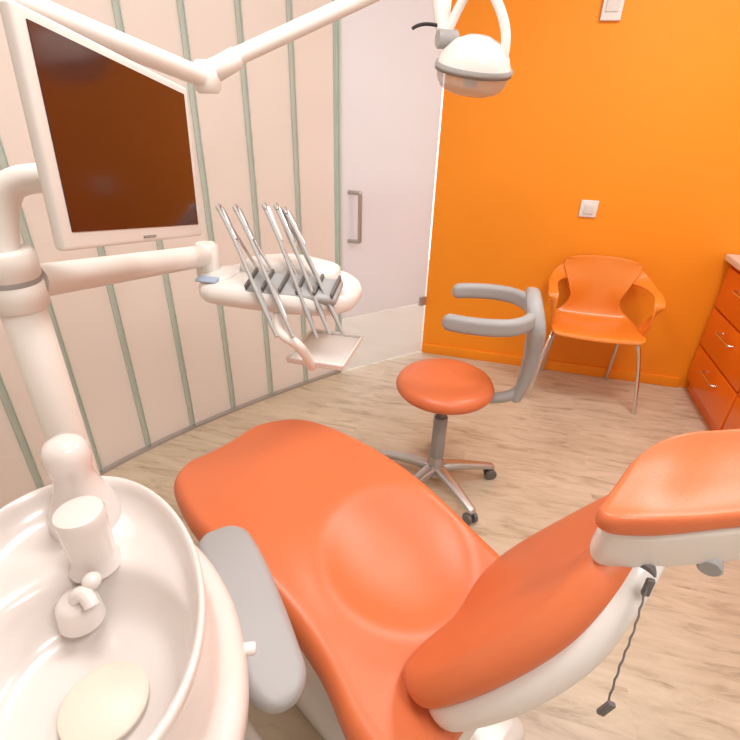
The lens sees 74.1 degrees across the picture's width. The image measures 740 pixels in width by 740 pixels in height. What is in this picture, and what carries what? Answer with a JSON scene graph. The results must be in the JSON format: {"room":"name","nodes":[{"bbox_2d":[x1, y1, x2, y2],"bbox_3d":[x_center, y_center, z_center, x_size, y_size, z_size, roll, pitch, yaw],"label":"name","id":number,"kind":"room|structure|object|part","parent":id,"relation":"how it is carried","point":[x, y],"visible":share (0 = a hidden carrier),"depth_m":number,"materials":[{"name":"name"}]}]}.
{"room":"dental clinic","nodes":[
{"label":"dental clinic","id":0,"kind":"room"},
{"bbox_2d":[0,0,335,508],"bbox_3d":[-1.228,-0.338,1.063,0.710,2.700,4.070,12,31,17],"label":"wall","id":1,"kind":"structure","parent":0,"point":[85,318],"depth_m":2.30,"materials":[{"name":"white paint"}]},
{"bbox_2d":[0,161,26,244],"bbox_3d":[-1.260,-0.681,1.680,0.013,2.696,0.003,19,33,28],"label":"glass fin","id":2,"kind":"object","parent":1,"relation":"attached to","point":[1,167],"visible":0.02,"depth_m":1.78,"materials":[{"name":"glass"}]},
{"bbox_2d":[0,392,38,488],"bbox_3d":[-1.385,-0.578,1.488,0.013,2.696,0.003,15,32,23],"label":"glass fin","id":3,"kind":"object","parent":1,"relation":"attached to","point":[1,397],"visible":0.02,"depth_m":1.96,"materials":[{"name":"green glass"}]},
{"bbox_2d":[0,379,42,487],"bbox_3d":[-1.384,-0.584,1.499,0.002,2.696,0.021,15,32,22],"label":"seal","id":4,"kind":"object","parent":1,"relation":"attached to","point":[2,390],"visible":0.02,"depth_m":1.97,"materials":[{"name":"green rubber"}]},
{"bbox_2d":[0,372,44,486],"bbox_3d":[-1.374,-0.588,1.507,0.013,2.696,0.003,15,32,23],"label":"glass fin","id":5,"kind":"object","parent":1,"relation":"attached to","point":[1,378],"visible":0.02,"depth_m":1.96,"materials":[{"name":"glass"}]},
{"bbox_2d":[0,143,101,470],"bbox_3d":[-1.258,-0.687,1.692,0.002,2.696,0.021,19,33,28],"label":"seal","id":6,"kind":"object","parent":1,"relation":"attached to","point":[2,157],"visible":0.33,"depth_m":2.03,"materials":[{"name":"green rubber"}]},
{"bbox_2d":[0,135,103,469],"bbox_3d":[-1.247,-0.691,1.698,0.013,2.696,0.003,19,33,28],"label":"glass fin","id":7,"kind":"object","parent":1,"relation":"attached to","point":[1,142],"visible":0.56,"depth_m":2.00,"materials":[{"name":"glass"}]},
{"bbox_2d":[97,247,146,446],"bbox_3d":[-1.109,-0.775,1.858,0.013,2.696,0.003,23,36,34],"label":"glass fin","id":8,"kind":"object","parent":1,"relation":"attached to","point":[97,247],"visible":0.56,"depth_m":2.25,"materials":[{"name":"glass"}]},
{"bbox_2d":[99,247,149,445],"bbox_3d":[-1.105,-0.781,1.869,0.002,2.696,0.021,23,36,34],"label":"seal","id":9,"kind":"object","parent":1,"relation":"attached to","point":[101,250],"visible":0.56,"depth_m":2.27,"materials":[{"name":"green rubber"}]},
{"bbox_2d":[103,247,151,444],"bbox_3d":[-1.094,-0.784,1.874,0.013,2.696,0.003,23,36,34],"label":"glass fin","id":10,"kind":"object","parent":1,"relation":"attached to","point":[103,247],"visible":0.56,"depth_m":2.27,"materials":[{"name":"glass"}]},
{"bbox_2d":[111,0,191,426],"bbox_3d":[-0.942,-0.862,2.023,0.013,2.696,0.003,26,37,37],"label":"glass fin","id":11,"kind":"object","parent":1,"relation":"attached to","point":[112,2],"visible":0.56,"depth_m":2.37,"materials":[{"name":"glass"}]},
{"bbox_2d":[113,0,194,424],"bbox_3d":[-0.937,-0.868,2.034,0.002,2.696,0.021,26,37,37],"label":"seal","id":12,"kind":"object","parent":1,"relation":"attached to","point":[116,6],"visible":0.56,"depth_m":2.38,"materials":[{"name":"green rubber"}]},
{"bbox_2d":[118,0,195,424],"bbox_3d":[-0.925,-0.870,2.038,0.013,2.696,0.003,26,37,37],"label":"glass fin","id":13,"kind":"object","parent":1,"relation":"attached to","point":[119,4],"visible":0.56,"depth_m":2.38,"materials":[{"name":"glass"}]},
{"bbox_2d":[176,0,232,408],"bbox_3d":[-0.763,-0.944,2.179,0.003,2.696,0.013,-23,37,-37],"label":"glass fin","id":14,"kind":"object","parent":1,"relation":"attached to","point":[177,2],"visible":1,"depth_m":2.20,"materials":[{"name":"glass"}]},
{"bbox_2d":[178,0,234,407],"bbox_3d":[-0.758,-0.949,2.189,0.021,2.696,0.002,-23,37,-37],"label":"seal","id":15,"kind":"object","parent":1,"relation":"attached to","point":[179,1],"visible":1,"depth_m":2.21,"materials":[{"name":"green rubber"}]},
{"bbox_2d":[182,0,236,407],"bbox_3d":[-0.746,-0.951,2.193,0.003,2.696,0.013,-23,37,-37],"label":"glass fin","id":16,"kind":"object","parent":1,"relation":"attached to","point":[182,0],"visible":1,"depth_m":2.22,"materials":[{"name":"glass"}]},
{"bbox_2d":[99,370,339,475],"bbox_3d":[-1.244,0.840,1.708,0.717,0.015,4.056,12,31,17],"label":"trim","id":17,"kind":"structure","parent":1,"relation":"attached to","point":[119,462],"depth_m":2.72,"materials":[{"name":"metal"}]},
{"bbox_2d":[234,0,269,393],"bbox_3d":[-0.577,-1.021,2.327,0.003,2.696,0.013,-21,36,-35],"label":"glass fin","id":18,"kind":"object","parent":1,"relation":"attached to","point":[235,6],"visible":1,"depth_m":2.34,"materials":[{"name":"glass"}]},
{"bbox_2d":[236,0,272,392],"bbox_3d":[-0.571,-1.026,2.338,0.021,2.696,0.002,-21,36,-35],"label":"seal","id":19,"kind":"object","parent":1,"relation":"attached to","point":[237,1],"visible":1,"depth_m":2.35,"materials":[{"name":"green rubber"}]},
{"bbox_2d":[239,0,273,392],"bbox_3d":[-0.558,-1.028,2.341,0.003,2.696,0.013,-21,36,-35],"label":"glass fin","id":20,"kind":"object","parent":1,"relation":"attached to","point":[239,0],"visible":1,"depth_m":2.35,"materials":[{"name":"glass"}]},
{"bbox_2d":[286,0,304,381],"bbox_3d":[-0.384,-1.094,2.469,0.003,2.696,0.013,-20,36,-34],"label":"glass fin","id":21,"kind":"object","parent":1,"relation":"attached to","point":[287,15],"visible":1,"depth_m":2.43,"materials":[{"name":"glass"}]},
{"bbox_2d":[288,0,306,380],"bbox_3d":[-0.377,-1.099,2.479,0.021,2.696,0.002,-20,36,-34],"label":"seal","id":22,"kind":"object","parent":1,"relation":"attached to","point":[289,1],"visible":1,"depth_m":2.45,"materials":[{"name":"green rubber"}]},
{"bbox_2d":[291,0,308,380],"bbox_3d":[-0.365,-1.101,2.482,0.003,2.696,0.013,-20,36,-34],"label":"glass fin","id":23,"kind":"object","parent":1,"relation":"attached to","point":[291,0],"visible":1,"depth_m":2.43,"materials":[{"name":"green glass"}]},
{"bbox_2d":[332,0,337,370],"bbox_3d":[-0.187,-1.165,2.607,0.003,2.696,0.013,-20,36,-33],"label":"glass fin","id":24,"kind":"object","parent":1,"relation":"attached to","point":[332,0],"visible":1,"depth_m":2.58,"materials":[{"name":"green glass"}]},
{"bbox_2d":[334,0,338,331],"bbox_3d":[-0.181,-1.170,2.617,0.021,2.696,0.002,-20,36,-33],"label":"seal","id":25,"kind":"object","parent":1,"relation":"attached to","point":[336,100],"visible":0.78,"depth_m":2.59,"materials":[{"name":"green rubber"}]},
{"bbox_2d":[337,80,338,247],"bbox_3d":[-0.168,-1.172,2.620,0.003,2.696,0.013,-20,36,-33],"label":"glass fin","id":26,"kind":"object","parent":1,"relation":"attached to","point":[337,80],"visible":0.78,"depth_m":2.50,"materials":[{"name":"green glass"}]},
{"bbox_2d":[337,0,449,371],"bbox_3d":[0.132,-1.225,2.731,0.652,2.690,0.081,-15,33,-27],"label":"door","id":27,"kind":"structure","parent":1,"relation":"in","point":[390,90],"depth_m":2.74,"materials":[{"name":"white paint"}]},
{"bbox_3d":[-0.086,-0.866,2.784,0.083,0.293,0.024,11,30,17],"label":"pull handle","id":28,"kind":"part","parent":27,"relation":"part of","materials":[{"name":"metal"}]},
{"bbox_2d":[418,296,425,305],"bbox_3d":[0.358,-0.472,3.344,0.050,0.060,0.020,-15,33,-27],"label":"hinge plate","id":29,"kind":"object","parent":27,"relation":"attached to","point":[422,300],"visible":1,"depth_m":3.33,"materials":[{"name":"metal"}]},
{"bbox_2d":[102,260,739,739],"bbox_3d":[-0.625,0.603,2.284,7.000,0.100,8.000,8,30,12],"label":"floor","id":30,"kind":"structure","parent":0,"point":[557,451],"depth_m":2.43,"materials":[{"name":"brown wood"}]},
{"bbox_2d":[0,244,262,739],"bbox_3d":[-0.520,0.540,0.918,0.535,1.340,0.849,-23,38,-37],"label":"dental spittoon unit","id":31,"kind":"object","parent":30,"relation":"on","point":[115,624],"visible":0.99,"depth_m":0.82,"materials":[{"name":"white ceramic"}]},
{"bbox_3d":[-0.692,0.404,1.248,0.080,1.250,0.080,8,30,12],"label":"post","id":32,"kind":"part","parent":31,"relation":"part of","materials":[{"name":"beige plastic"}]},
{"bbox_3d":[-0.488,0.398,0.821,0.072,0.054,0.072,8,30,12],"label":"spout","id":33,"kind":"part","parent":31,"relation":"part of","materials":[{"name":"white ceramic"}]},
{"bbox_2d":[40,432,120,582],"bbox_3d":[-0.518,0.223,0.870,0.187,0.201,0.183,8,30,12],"label":"cup","id":34,"kind":"object","parent":31,"relation":"on","point":[80,511],"depth_m":0.84,"materials":[{"name":"white plastic"}]},
{"bbox_3d":[-0.467,0.384,0.803,0.061,0.067,0.031,8,30,12],"label":"bowl rinse spout","id":35,"kind":"part","parent":31,"relation":"part of","materials":[{"name":"white plastic"}]},
{"bbox_3d":[-0.459,0.348,0.809,0.030,0.030,0.030,8,30,12],"label":"rinse knob","id":36,"kind":"part","parent":31,"relation":"part of","materials":[{"name":"white plastic"}]},
{"bbox_2d":[0,0,201,252],"bbox_3d":[-0.530,-0.418,0.942,0.258,0.410,0.503,8,30,12],"label":"computer monitor","id":37,"kind":"object","parent":31,"relation":"attached to","point":[110,135],"visible":0.99,"depth_m":0.83,"materials":[{"name":"white plastic"}]},
{"bbox_3d":[-0.592,-0.300,0.911,0.238,0.157,0.072,-11,31,-21],"label":"monitor arm","id":38,"kind":"part","parent":37,"relation":"part of","materials":[{"name":"beige plastic"}]},
{"bbox_2d":[0,476,248,739],"bbox_3d":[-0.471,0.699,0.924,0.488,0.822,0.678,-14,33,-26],"label":"basin","id":39,"kind":"object","parent":31,"relation":"in","point":[130,632],"depth_m":0.81,"materials":[{"name":"white ceramic"}]},
{"bbox_2d":[40,202,362,370],"bbox_3d":[-0.355,-0.181,1.337,0.543,0.451,0.788,8,30,12],"label":"tray","id":40,"kind":"object","parent":31,"relation":"attached to","point":[282,284],"depth_m":1.43,"materials":[{"name":"white plastic"}]},
{"bbox_3d":[-0.216,0.481,0.844,0.038,0.022,0.022,-4,29,-9],"label":"knob","id":41,"kind":"part","parent":31,"relation":"part of","materials":[{"name":"white plastic"}]},
{"bbox_2d":[13,0,512,97],"bbox_3d":[-0.288,-0.725,1.274,1.539,0.762,0.446,-19,35,-32],"label":"dental operating lamp","id":42,"kind":"object","parent":31,"relation":"attached to","point":[472,65],"visible":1,"depth_m":1.39,"materials":[{"name":"white plastic"}]},
{"bbox_3d":[-0.615,-0.714,1.014,0.050,0.213,0.774,14,31,22],"label":"arm","id":43,"kind":"part","parent":42,"relation":"part of","materials":[{"name":"beige plastic"}]},
{"bbox_3d":[-0.131,-1.025,1.418,0.726,0.341,0.046,-13,32,-24],"label":"arm","id":44,"kind":"part","parent":42,"relation":"part of","materials":[{"name":"beige plastic"}]},
{"bbox_3d":[0.168,-1.056,1.506,0.082,0.022,0.012,1,29,-1],"label":"switch lever","id":45,"kind":"part","parent":42,"relation":"part of","materials":[{"name":"black plastic"}]},
{"bbox_2d":[437,70,507,97],"bbox_3d":[0.318,-0.902,1.526,0.225,0.096,0.171,8,30,12],"label":"lamp","id":46,"kind":"object","parent":42,"relation":"attached to","point":[466,83],"depth_m":1.47,"materials":[{"name":"beige"}]},
{"bbox_3d":[0.327,-1.040,1.461,0.211,0.222,0.050,17,33,26],"label":"yoke handle","id":47,"kind":"part","parent":42,"relation":"part of","materials":[{"name":"white plastic"}]},
{"bbox_2d":[174,419,739,739],"bbox_3d":[-0.009,0.522,1.195,1.357,1.129,0.744,21,34,31],"label":"dental chair","id":48,"kind":"object","parent":30,"relation":"on","point":[369,606],"visible":0.98,"depth_m":1.03,"materials":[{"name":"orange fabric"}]},
{"bbox_2d":[174,419,499,739],"bbox_3d":[-0.095,0.462,1.345,0.585,0.218,1.032,-25,38,-39],"label":"seat cushion","id":49,"kind":"object","parent":48,"relation":"on","point":[374,574],"depth_m":1.23,"materials":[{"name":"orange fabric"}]},
{"bbox_3d":[0.036,0.955,1.477,0.750,0.100,0.420,27,38,37],"label":"plate","id":50,"kind":"part","parent":48,"relation":"part of","materials":[{"name":"white plastic"}]},
{"bbox_2d":[404,495,631,708],"bbox_3d":[0.326,0.442,0.978,0.317,0.480,0.496,25,36,35],"label":"backrest cushion","id":51,"kind":"object","parent":48,"relation":"on","point":[519,628],"depth_m":0.88,"materials":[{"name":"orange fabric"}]},
{"bbox_3d":[0.396,0.415,0.750,0.007,0.167,0.122,20,34,29],"label":"bib chain","id":52,"kind":"part","parent":48,"relation":"part of","materials":[{"name":"grey plastic"}]},
{"bbox_2d":[595,429,739,535],"bbox_3d":[0.535,0.172,0.781,0.401,0.090,0.167,-1,29,-5],"label":"cushion","id":53,"kind":"object","parent":48,"relation":"on","point":[688,484],"depth_m":0.75,"materials":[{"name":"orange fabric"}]},
{"bbox_3d":[0.556,0.307,0.799,0.036,0.040,0.051,19,33,28],"label":"headrest knob","id":54,"kind":"part","parent":48,"relation":"part of","materials":[{"name":"grey plastic"}]},
{"bbox_2d":[379,283,545,524],"bbox_3d":[0.355,0.109,2.140,0.668,0.949,0.621,8,30,12],"label":"stool","id":55,"kind":"object","parent":30,"relation":"on","point":[443,387],"visible":0.92,"depth_m":2.04,"materials":[{"name":"leather"}]},
{"bbox_3d":[0.166,0.423,2.364,0.275,0.068,0.063,15,32,23],"label":"leg","id":56,"kind":"part","parent":55,"relation":"part of","materials":[{"name":"metal"}]},
{"bbox_3d":[0.195,0.512,2.205,0.063,0.068,0.275,27,38,37],"label":"leg","id":57,"kind":"part","parent":55,"relation":"part of","materials":[{"name":"metal"}]},
{"bbox_2d":[396,358,493,414],"bbox_3d":[0.318,0.057,2.080,0.414,0.068,0.414,8,30,12],"label":"seat cushion","id":58,"kind":"object","parent":55,"relation":"on","point":[443,386],"depth_m":2.00,"materials":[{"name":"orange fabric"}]},
{"bbox_3d":[0.378,0.530,2.182,0.063,0.068,0.275,-13,32,-24],"label":"leg","id":59,"kind":"part","parent":55,"relation":"part of","materials":[{"name":"metal"}]},
{"bbox_3d":[0.462,0.451,2.328,0.275,0.068,0.063,-3,29,-9],"label":"leg","id":60,"kind":"part","parent":55,"relation":"part of","materials":[{"name":"metal"}]},
{"bbox_2d":[526,255,665,414],"bbox_3d":[1.331,-0.230,2.948,0.632,0.813,0.436,8,30,12],"label":"armchair","id":61,"kind":"object","parent":30,"relation":"on","point":[597,284],"visible":1,"depth_m":2.94,"materials":[{"name":"orange plastic"}]},
{"bbox_3d":[1.055,-0.048,2.983,0.212,0.448,0.036,-24,38,-38],"label":"leg","id":62,"kind":"part","parent":61,"relation":"part of","materials":[{"name":"silver metal"}]},
{"bbox_3d":[1.168,-0.134,3.149,0.025,0.443,0.239,4,29,5],"label":"leg","id":63,"kind":"part","parent":61,"relation":"part of","materials":[{"name":"silver metal"}]},
{"bbox_3d":[1.098,-0.437,2.920,0.102,0.347,0.350,15,32,22],"label":"armrest","id":64,"kind":"part","parent":61,"relation":"part of","materials":[{"name":"orange plastic"}]},
{"bbox_3d":[1.529,-0.080,3.070,0.025,0.443,0.239,13,31,20],"label":"leg","id":65,"kind":"part","parent":61,"relation":"part of","materials":[{"name":"silver metal"}]},
{"bbox_3d":[1.535,0.024,2.877,0.036,0.448,0.212,-7,30,-15],"label":"leg","id":66,"kind":"part","parent":61,"relation":"part of","materials":[{"name":"silver metal"}]},
{"bbox_3d":[1.581,-0.365,2.814,0.102,0.347,0.350,3,29,2],"label":"armrest","id":67,"kind":"part","parent":61,"relation":"part of","materials":[{"name":"orange plastic"}]},
{"bbox_2d":[686,254,739,430],"bbox_3d":[2.090,0.266,2.016,0.746,0.882,2.090,8,30,12],"label":"base cabinet","id":68,"kind":"object","parent":30,"relation":"on","point":[713,376],"visible":0.99,"depth_m":2.72,"materials":[{"name":"orange laminate"}]},
{"bbox_3d":[1.923,0.048,2.795,0.031,0.012,0.192,8,30,12],"label":"handle","id":69,"kind":"part","parent":68,"relation":"part of","materials":[{"name":"silver metal"}]},
{"bbox_3d":[1.949,0.087,2.808,0.020,0.232,0.600,8,30,12],"label":"drawer","id":70,"kind":"part","parent":68,"relation":"part of","materials":[{"name":"orange laminate"}]},
{"bbox_3d":[1.955,-0.127,2.690,0.020,0.232,0.600,8,30,12],"label":"drawer","id":71,"kind":"part","parent":68,"relation":"part of","materials":[{"name":"orange laminate"}]},
{"bbox_3d":[1.929,-0.166,2.676,0.031,0.012,0.192,8,30,12],"label":"handle","id":72,"kind":"part","parent":68,"relation":"part of","materials":[{"name":"silver metal"}]},
{"bbox_3d":[1.961,-0.342,2.571,0.020,0.232,0.600,8,30,12],"label":"drawer","id":73,"kind":"part","parent":68,"relation":"part of","materials":[{"name":"orange laminate"}]},
{"bbox_3d":[1.791,0.374,2.282,0.020,0.232,0.600,8,30,12],"label":"drawer","id":74,"kind":"part","parent":68,"relation":"part of","materials":[{"name":"orange laminate"}]},
{"bbox_2d":[725,254,739,270],"bbox_3d":[2.103,-0.104,1.810,0.740,0.035,2.090,8,30,12],"label":"countertop","id":75,"kind":"structure","parent":68,"relation":"on","point":[733,259],"depth_m":2.69,"materials":[{"name":"white stone"}]},
{"bbox_3d":[1.935,-0.380,2.557,0.031,0.012,0.192,8,30,12],"label":"handle","id":76,"kind":"part","parent":68,"relation":"part of","materials":[{"name":"silver metal"}]},
{"bbox_2d":[422,0,739,387],"bbox_3d":[1.618,-1.174,2.714,2.460,2.700,0.160,8,30,12],"label":"wall","id":77,"kind":"structure","parent":0,"point":[637,115],"depth_m":2.76,"materials":[{"name":"orange paint"}]},
{"bbox_2d":[423,343,680,387],"bbox_3d":[1.196,-0.038,3.357,1.680,0.070,0.016,8,30,12],"label":"baseboard","id":78,"kind":"structure","parent":77,"relation":"attached to","point":[648,378],"depth_m":3.33,"materials":[{"name":"orange paint"}]},
{"bbox_2d":[578,200,598,217],"bbox_3d":[1.269,-0.936,2.844,0.095,0.095,0.018,8,30,12],"label":"light switch","id":79,"kind":"object","parent":77,"relation":"attached to","point":[588,208],"visible":1,"depth_m":2.84,"materials":[{"name":"white plastic"}]},
{"bbox_2d":[600,0,624,20],"bbox_3d":[1.191,-1.815,2.384,0.095,0.190,0.025,8,30,12],"label":"light switch","id":80,"kind":"object","parent":77,"relation":"attached to","point":[611,10],"visible":1,"depth_m":2.40,"materials":[{"name":"white plastic"}]}
]}

